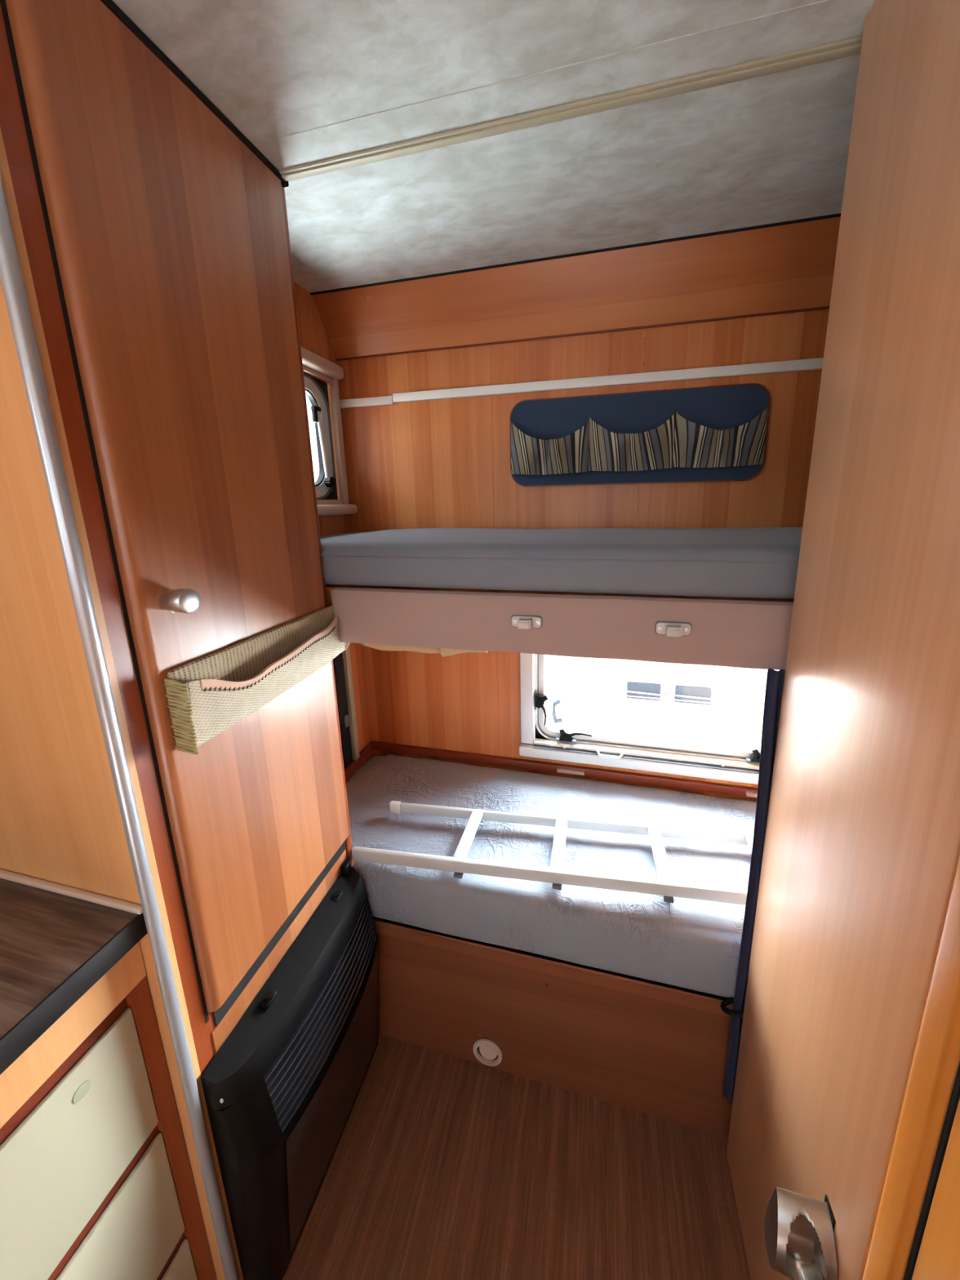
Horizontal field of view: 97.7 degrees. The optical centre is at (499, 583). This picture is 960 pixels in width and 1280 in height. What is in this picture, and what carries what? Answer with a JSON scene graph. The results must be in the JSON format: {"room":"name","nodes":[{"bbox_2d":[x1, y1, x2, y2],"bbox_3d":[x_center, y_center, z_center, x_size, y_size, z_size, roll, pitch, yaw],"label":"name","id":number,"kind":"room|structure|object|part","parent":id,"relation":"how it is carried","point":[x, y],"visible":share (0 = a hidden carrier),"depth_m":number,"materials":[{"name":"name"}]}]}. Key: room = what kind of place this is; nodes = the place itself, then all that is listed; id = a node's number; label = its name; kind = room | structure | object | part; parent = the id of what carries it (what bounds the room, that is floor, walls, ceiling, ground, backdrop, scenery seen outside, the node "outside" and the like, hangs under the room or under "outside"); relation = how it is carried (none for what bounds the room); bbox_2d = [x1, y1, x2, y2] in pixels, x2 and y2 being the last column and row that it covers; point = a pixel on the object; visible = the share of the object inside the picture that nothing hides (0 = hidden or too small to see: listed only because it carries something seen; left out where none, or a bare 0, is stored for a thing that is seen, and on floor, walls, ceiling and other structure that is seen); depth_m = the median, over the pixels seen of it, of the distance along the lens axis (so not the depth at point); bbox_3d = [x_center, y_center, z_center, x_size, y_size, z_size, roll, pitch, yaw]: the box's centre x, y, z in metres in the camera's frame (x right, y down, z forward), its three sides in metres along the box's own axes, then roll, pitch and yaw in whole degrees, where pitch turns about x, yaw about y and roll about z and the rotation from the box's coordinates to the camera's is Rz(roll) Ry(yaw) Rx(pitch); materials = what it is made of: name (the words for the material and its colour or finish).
{"room":"camper van interior","nodes":[
{"label":"camper van interior","id":0,"kind":"room"},
{"bbox_2d":[293,281,372,782],"bbox_3d":[-0.530,0.181,1.185,0.030,1.900,0.450,2,12,13],"label":"wall","id":1,"kind":"structure","parent":0,"point":[313,337],"depth_m":1.24,"materials":[{"name":"brown wood"}]},
{"bbox_2d":[300,346,357,515],"bbox_3d":[-0.518,-0.388,1.088,0.064,0.422,0.392,2,12,13],"label":"window","id":2,"kind":"structure","parent":1,"relation":"in","point":[328,504],"depth_m":1.20,"materials":[{"name":"beige plastic"}]},
{"bbox_3d":[-0.522,-0.552,1.047,0.010,0.012,0.327,2,12,13],"label":"blind rail","id":3,"kind":"part","parent":2,"relation":"part of","materials":[{"name":"beige plastic"}]},
{"bbox_3d":[-0.500,-0.391,1.187,0.013,0.181,0.026,2,12,13],"label":"stay arm","id":4,"kind":"part","parent":2,"relation":"part of","materials":[{"name":"grey plastic"}]},
{"bbox_3d":[-0.492,-0.295,1.214,0.019,0.030,0.029,2,12,13],"label":"stay knob","id":5,"kind":"part","parent":2,"relation":"part of","materials":[{"name":"black plastic"}]},
{"bbox_3d":[-0.518,-0.384,1.080,0.016,0.368,0.376,2,12,13],"label":"frame","id":6,"kind":"part","parent":2,"relation":"part of","materials":[{"name":"beige plastic"}]},
{"bbox_2d":[333,641,359,768],"bbox_3d":[-0.482,0.296,1.294,0.020,0.570,0.065,2,12,13],"label":"window frame","id":7,"kind":"structure","parent":1,"relation":"attached to","point":[342,662],"depth_m":1.31,"materials":[{"name":"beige plastic"}]},
{"bbox_2d":[111,0,875,293],"bbox_3d":[-0.058,-0.414,-0.805,2.190,0.030,3.860,2,12,13],"label":"ceiling","id":8,"kind":"structure","parent":0,"point":[773,148],"depth_m":0.61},
{"bbox_2d":[280,0,831,138],"bbox_3d":[0.477,-0.660,0.452,1.670,0.001,0.001,2,12,13],"label":"ceiling seam","id":9,"kind":"object","parent":8,"relation":"attached to","point":[824,1],"depth_m":0.54,"materials":[{"name":"beige plastic"}]},
{"bbox_2d":[279,35,862,181],"bbox_3d":[0.458,-0.671,0.523,1.740,0.008,0.024,2,12,13],"label":"ceiling strip","id":10,"kind":"object","parent":8,"relation":"attached to","point":[851,46],"depth_m":0.59,"materials":[{"name":"beige plastic"}]},
{"bbox_2d":[282,1033,751,1279],"bbox_3d":[-0.021,1.483,-0.425,2.190,0.040,3.860,2,12,13],"label":"floor","id":11,"kind":"structure","parent":0,"point":[442,1166],"depth_m":0.84,"materials":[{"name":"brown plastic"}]},
{"bbox_2d":[0,942,216,1279],"bbox_3d":[-0.802,0.974,0.069,0.357,0.793,1.286,2,12,13],"label":"base cabinet","id":12,"kind":"object","parent":11,"relation":"on","point":[97,1183],"visible":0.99,"depth_m":0.53,"materials":[{"name":"brown wood"}]},
{"bbox_3d":[-0.640,0.628,-0.041,0.010,0.077,1.286,2,12,13],"label":"rail","id":13,"kind":"part","parent":12,"relation":"part of","materials":[{"name":"brown wood"}]},
{"bbox_2d":[0,868,147,1075],"bbox_3d":[-0.797,0.563,-0.016,0.383,0.042,1.287,2,12,13],"label":"countertop","id":14,"kind":"structure","parent":12,"relation":"on","point":[57,940],"depth_m":0.51,"materials":[{"name":"brown wood"}]},
{"bbox_3d":[-0.566,0.733,0.292,0.007,0.210,0.614,2,12,13],"label":"drawer","id":15,"kind":"part","parent":12,"relation":"part of","materials":[{"name":"beige laminate"}]},
{"bbox_3d":[-0.561,0.958,0.337,0.007,0.206,0.614,2,12,13],"label":"drawer","id":16,"kind":"part","parent":12,"relation":"part of","materials":[{"name":"beige laminate"}]},
{"bbox_3d":[-0.557,1.150,0.375,0.007,0.140,0.614,2,12,13],"label":"drawer","id":17,"kind":"part","parent":12,"relation":"part of","materials":[{"name":"beige laminate"}]},
{"bbox_2d":[0,0,353,1279],"bbox_3d":[-0.576,0.268,0.758,0.446,1.900,0.424,2,12,13],"label":"wardrobe","id":18,"kind":"object","parent":11,"relation":"on","point":[159,515],"visible":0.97,"depth_m":0.54,"materials":[{"name":"brown wood"}]},
{"bbox_3d":[-0.416,0.272,0.724,0.012,1.899,0.383,2,12,13],"label":"frame","id":19,"kind":"part","parent":18,"relation":"part of","materials":[{"name":"brown wood"}]},
{"bbox_3d":[-0.458,0.312,0.524,0.015,1.899,0.016,2,12,13],"label":"edge trim","id":20,"kind":"part","parent":18,"relation":"part of","materials":[{"name":"silver metal"}]},
{"bbox_3d":[-0.647,0.305,0.578,0.393,1.899,0.015,2,12,13],"label":"panel","id":21,"kind":"part","parent":18,"relation":"part of","materials":[{"name":"brown wood"}]},
{"bbox_3d":[-0.411,0.022,0.538,0.038,0.032,0.032,2,12,13],"label":"knob","id":22,"kind":"part","parent":18,"relation":"part of","materials":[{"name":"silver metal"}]},
{"bbox_2d":[163,605,350,755],"bbox_3d":[-0.367,0.133,0.720,0.047,0.114,0.379,2,12,13],"label":"pocket","id":23,"kind":"object","parent":18,"relation":"attached to","point":[206,695],"visible":0.98,"depth_m":0.64,"materials":[{"name":"beige fabric"}]},
{"bbox_3d":[-0.401,0.681,0.813,0.007,0.062,0.352,2,12,13],"label":"rail","id":24,"kind":"part","parent":18,"relation":"part of","materials":[{"name":"brown wood"}]},
{"bbox_3d":[-0.384,0.233,0.915,0.051,1.899,0.024,2,12,13],"label":"post","id":25,"kind":"part","parent":18,"relation":"part of","materials":[{"name":"brown wood"}]},
{"bbox_2d":[200,859,378,1279],"bbox_3d":[-0.349,0.938,0.839,0.093,0.538,0.384,2,12,13],"label":"heater","id":26,"kind":"object","parent":11,"relation":"on","point":[282,1091],"visible":1,"depth_m":0.73,"materials":[{"name":"black plastic"}]},
{"bbox_3d":[-0.397,0.847,0.659,0.078,0.127,0.050,2,12,13],"label":"plate","id":27,"kind":"part","parent":26,"relation":"part of","materials":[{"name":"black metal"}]},
{"bbox_3d":[-0.398,0.715,0.723,0.016,0.014,0.024,2,12,13],"label":"control knob","id":28,"kind":"part","parent":26,"relation":"part of","materials":[{"name":"black plastic"}]},
{"bbox_2d":[263,894,376,1132],"bbox_3d":[-0.353,0.814,0.816,0.090,0.127,0.374,2,12,13],"label":"grille","id":29,"kind":"object","parent":26,"relation":"attached to","point":[294,1072],"depth_m":0.77,"materials":[{"name":"black plastic"}]},
{"bbox_3d":[-0.323,1.029,0.866,0.050,0.295,0.307,2,12,13],"label":"plate","id":30,"kind":"part","parent":26,"relation":"part of","materials":[{"name":"brown metal"}]},
{"bbox_3d":[-0.353,0.677,0.909,0.016,0.014,0.024,2,12,13],"label":"control knob","id":31,"kind":"part","parent":26,"relation":"part of","materials":[{"name":"black plastic"}]},
{"bbox_3d":[-0.323,0.778,0.996,0.065,0.127,0.010,2,12,13],"label":"plate","id":32,"kind":"part","parent":26,"relation":"part of","materials":[{"name":"black metal"}]},
{"bbox_2d":[372,916,733,1137],"bbox_3d":[0.426,0.963,1.103,1.900,0.362,0.469,2,12,13],"label":"bunk","id":33,"kind":"object","parent":11,"relation":"on","point":[658,1049],"visible":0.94,"depth_m":0.94,"materials":[{"name":"brown wood"}]},
{"bbox_2d":[472,1038,502,1066],"bbox_3d":[-0.029,1.124,1.004,0.073,0.073,0.007,2,12,13],"label":"outlet","id":34,"kind":"object","parent":33,"relation":"attached to","point":[486,1051],"depth_m":1.00,"materials":[{"name":"beige plastic"}]},
{"bbox_2d":[345,754,756,998],"bbox_3d":[0.425,0.717,1.046,1.889,0.153,0.455,2,12,13],"label":"mattress","id":35,"kind":"object","parent":33,"relation":"on","point":[691,944],"visible":0.6,"depth_m":0.98,"materials":[{"name":"grey fabric"}]},
{"bbox_2d":[351,800,753,905],"bbox_3d":[0.250,0.631,0.980,1.182,0.039,0.182,1,11,8],"label":"ladder","id":36,"kind":"object","parent":35,"relation":"on","point":[664,886],"visible":0.57,"depth_m":0.96,"materials":[{"name":"white metal"}]},
{"bbox_3d":[0.231,0.642,0.904,1.169,0.030,0.014,1,11,8],"label":"rail","id":37,"kind":"part","parent":36,"relation":"part of","materials":[{"name":"white metal"}]},
{"bbox_3d":[0.287,0.614,1.058,1.132,0.026,0.011,1,11,8],"label":"rail","id":38,"kind":"part","parent":36,"relation":"part of","materials":[{"name":"white metal"}]},
{"bbox_3d":[0.476,0.837,0.836,1.688,0.012,0.014,2,12,13],"label":"rail","id":39,"kind":"part","parent":33,"relation":"part of","materials":[{"name":"brown wood"}]},
{"bbox_2d":[337,308,829,801],"bbox_3d":[0.486,0.160,1.191,2.005,1.900,0.030,2,12,13],"label":"wall","id":40,"kind":"structure","parent":0,"point":[438,463],"depth_m":1.19,"materials":[{"name":"brown wood"}]},
{"bbox_2d":[344,740,757,798],"bbox_3d":[0.426,0.630,1.075,1.904,0.027,0.399,2,12,13],"label":"ledge","id":41,"kind":"object","parent":40,"relation":"attached to","point":[688,784],"visible":0.68,"depth_m":1.32,"materials":[{"name":"brown wood"}]},
{"bbox_2d":[325,584,794,670],"bbox_3d":[0.409,0.057,0.915,1.895,0.145,0.481,2,12,13],"label":"bunk","id":42,"kind":"object","parent":40,"relation":"attached to","point":[748,633],"visible":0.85,"depth_m":0.76,"materials":[{"name":"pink wood"}]},
{"bbox_2d":[320,527,802,599],"bbox_3d":[0.410,-0.061,0.899,1.893,0.094,0.449,2,12,13],"label":"mattress","id":43,"kind":"object","parent":42,"relation":"on","point":[761,562],"visible":0.77,"depth_m":0.77,"materials":[{"name":"grey fabric"}]},
{"bbox_2d":[720,668,785,1104],"bbox_3d":[0.473,0.602,0.762,0.096,0.944,0.034,2,12,13],"label":"curtain","id":44,"kind":"object","parent":42,"relation":"hanging from","point":[775,678],"visible":0.28,"depth_m":0.74,"materials":[{"name":"blue fabric"}]},
{"bbox_2d":[310,213,840,360],"bbox_3d":[0.454,-0.690,0.956,1.945,0.140,0.100,2,12,13],"label":"panel","id":45,"kind":"object","parent":40,"relation":"attached to","point":[785,267],"visible":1,"depth_m":1.01,"materials":[{"name":"brown wood"}]},
{"bbox_2d":[339,357,823,408],"bbox_3d":[0.469,-0.514,1.034,1.943,0.028,0.014,2,12,13],"label":"wall strip","id":46,"kind":"object","parent":40,"relation":"attached to","point":[811,364],"visible":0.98,"depth_m":1.08,"materials":[{"name":"white plastic"}]},
{"bbox_2d":[509,382,770,486],"bbox_3d":[0.336,-0.374,1.075,0.639,0.228,0.048,2,12,13],"label":"pocket","id":47,"kind":"object","parent":40,"relation":"attached to","point":[718,433],"depth_m":1.07,"materials":[{"name":"blue fabric"}]},
{"bbox_2d":[519,653,760,784],"bbox_3d":[0.534,0.325,1.188,0.970,0.463,0.065,2,12,13],"label":"window","id":48,"kind":"structure","parent":40,"relation":"in","point":[562,744],"depth_m":1.26,"materials":[{"name":"grey plastic"}]},
{"bbox_3d":[0.533,0.306,1.182,0.962,0.424,0.022,2,12,13],"label":"frame","id":49,"kind":"part","parent":48,"relation":"part of","materials":[{"name":"grey plastic"}]},
{"bbox_3d":[0.329,0.506,1.252,0.080,0.022,0.023,2,12,13],"label":"blind handle","id":50,"kind":"part","parent":48,"relation":"part of","materials":[{"name":"white plastic"}]},
{"bbox_3d":[0.533,0.508,1.224,0.870,0.012,0.022,2,12,13],"label":"blind rail","id":51,"kind":"part","parent":48,"relation":"part of","materials":[{"name":"white plastic"}]},
{"bbox_2d":[635,330,644,524],"bbox_3d":[0.366,-0.394,1.089,0.004,0.479,0.004,2,12,13],"label":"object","id":52,"kind":"structure","parent":40,"relation":"attached to","point":[644,331],"depth_m":1.06,"materials":[{"name":"brown wood"}]},
{"bbox_2d":[911,1097,959,1279],"bbox_3d":[0.285,0.413,-0.051,0.020,1.900,0.772,2,12,13],"label":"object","id":53,"kind":"structure","parent":0,"point":[938,1258],"depth_m":0.34,"materials":[{"name":"orange wood"}]},
{"bbox_2d":[862,857,959,1279],"bbox_3d":[0.381,0.333,0.340,0.034,1.900,0.036,2,12,13],"label":"door frame","id":54,"kind":"structure","parent":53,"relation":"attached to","point":[936,1057],"depth_m":0.36,"materials":[{"name":"brown wood"}]},
{"bbox_2d":[902,1062,959,1279],"bbox_3d":[0.374,0.337,0.321,0.019,1.900,0.004,2,12,13],"label":"door seal","id":55,"kind":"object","parent":53,"relation":"attached to","point":[955,1095],"depth_m":0.35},
{"bbox_3d":[0.891,0.277,0.570,0.868,1.900,0.020,2,12,13],"label":"wall","id":56,"kind":"structure","parent":0,"visible":0},
{"bbox_2d":[726,0,959,1279],"bbox_3d":[0.391,0.285,0.525,0.085,1.880,0.336,2,12,13],"label":"door","id":57,"kind":"structure","parent":56,"relation":"in","point":[861,855],"depth_m":0.46,"materials":[{"name":"brown wood"}]},
{"bbox_3d":[0.360,0.803,0.504,0.061,0.118,0.037,2,12,13],"label":"handle","id":58,"kind":"part","parent":57,"relation":"part of","materials":[{"name":"silver metal"}]},
{"label":"outside","id":59,"kind":"structure","parent":0,"visible":0},
{"bbox_3d":[1.202,0.920,5.274,12.000,0.020,7.750,2,12,13],"label":"ground","id":60,"kind":"structure","parent":59,"visible":0},
{"bbox_2d":[544,654,778,751],"bbox_3d":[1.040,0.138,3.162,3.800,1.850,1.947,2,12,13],"label":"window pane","id":61,"kind":"object","parent":60,"relation":"on","point":[695,704],"visible":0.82,"depth_m":2.33,"materials":[{"name":"white metal"}]},
{"bbox_3d":[0.334,0.756,2.464,0.065,0.141,0.032,-9,14,-36],"label":"grab handle","id":62,"kind":"part","parent":61,"relation":"part of","materials":[{"name":"grey plastic"}]},
{"bbox_2d":[626,681,661,701],"bbox_3d":[0.801,0.598,2.334,0.178,0.095,0.015,2,12,13],"label":"vent","id":63,"kind":"object","parent":61,"relation":"attached to","point":[635,691],"depth_m":2.33,"materials":[{"name":"grey plastic"}]},
{"bbox_2d":[674,684,711,705],"bbox_3d":[1.049,0.605,2.277,0.180,0.095,0.015,2,12,13],"label":"vent","id":64,"kind":"object","parent":61,"relation":"attached to","point":[684,695],"depth_m":2.27,"materials":[{"name":"grey plastic"}]}
]}

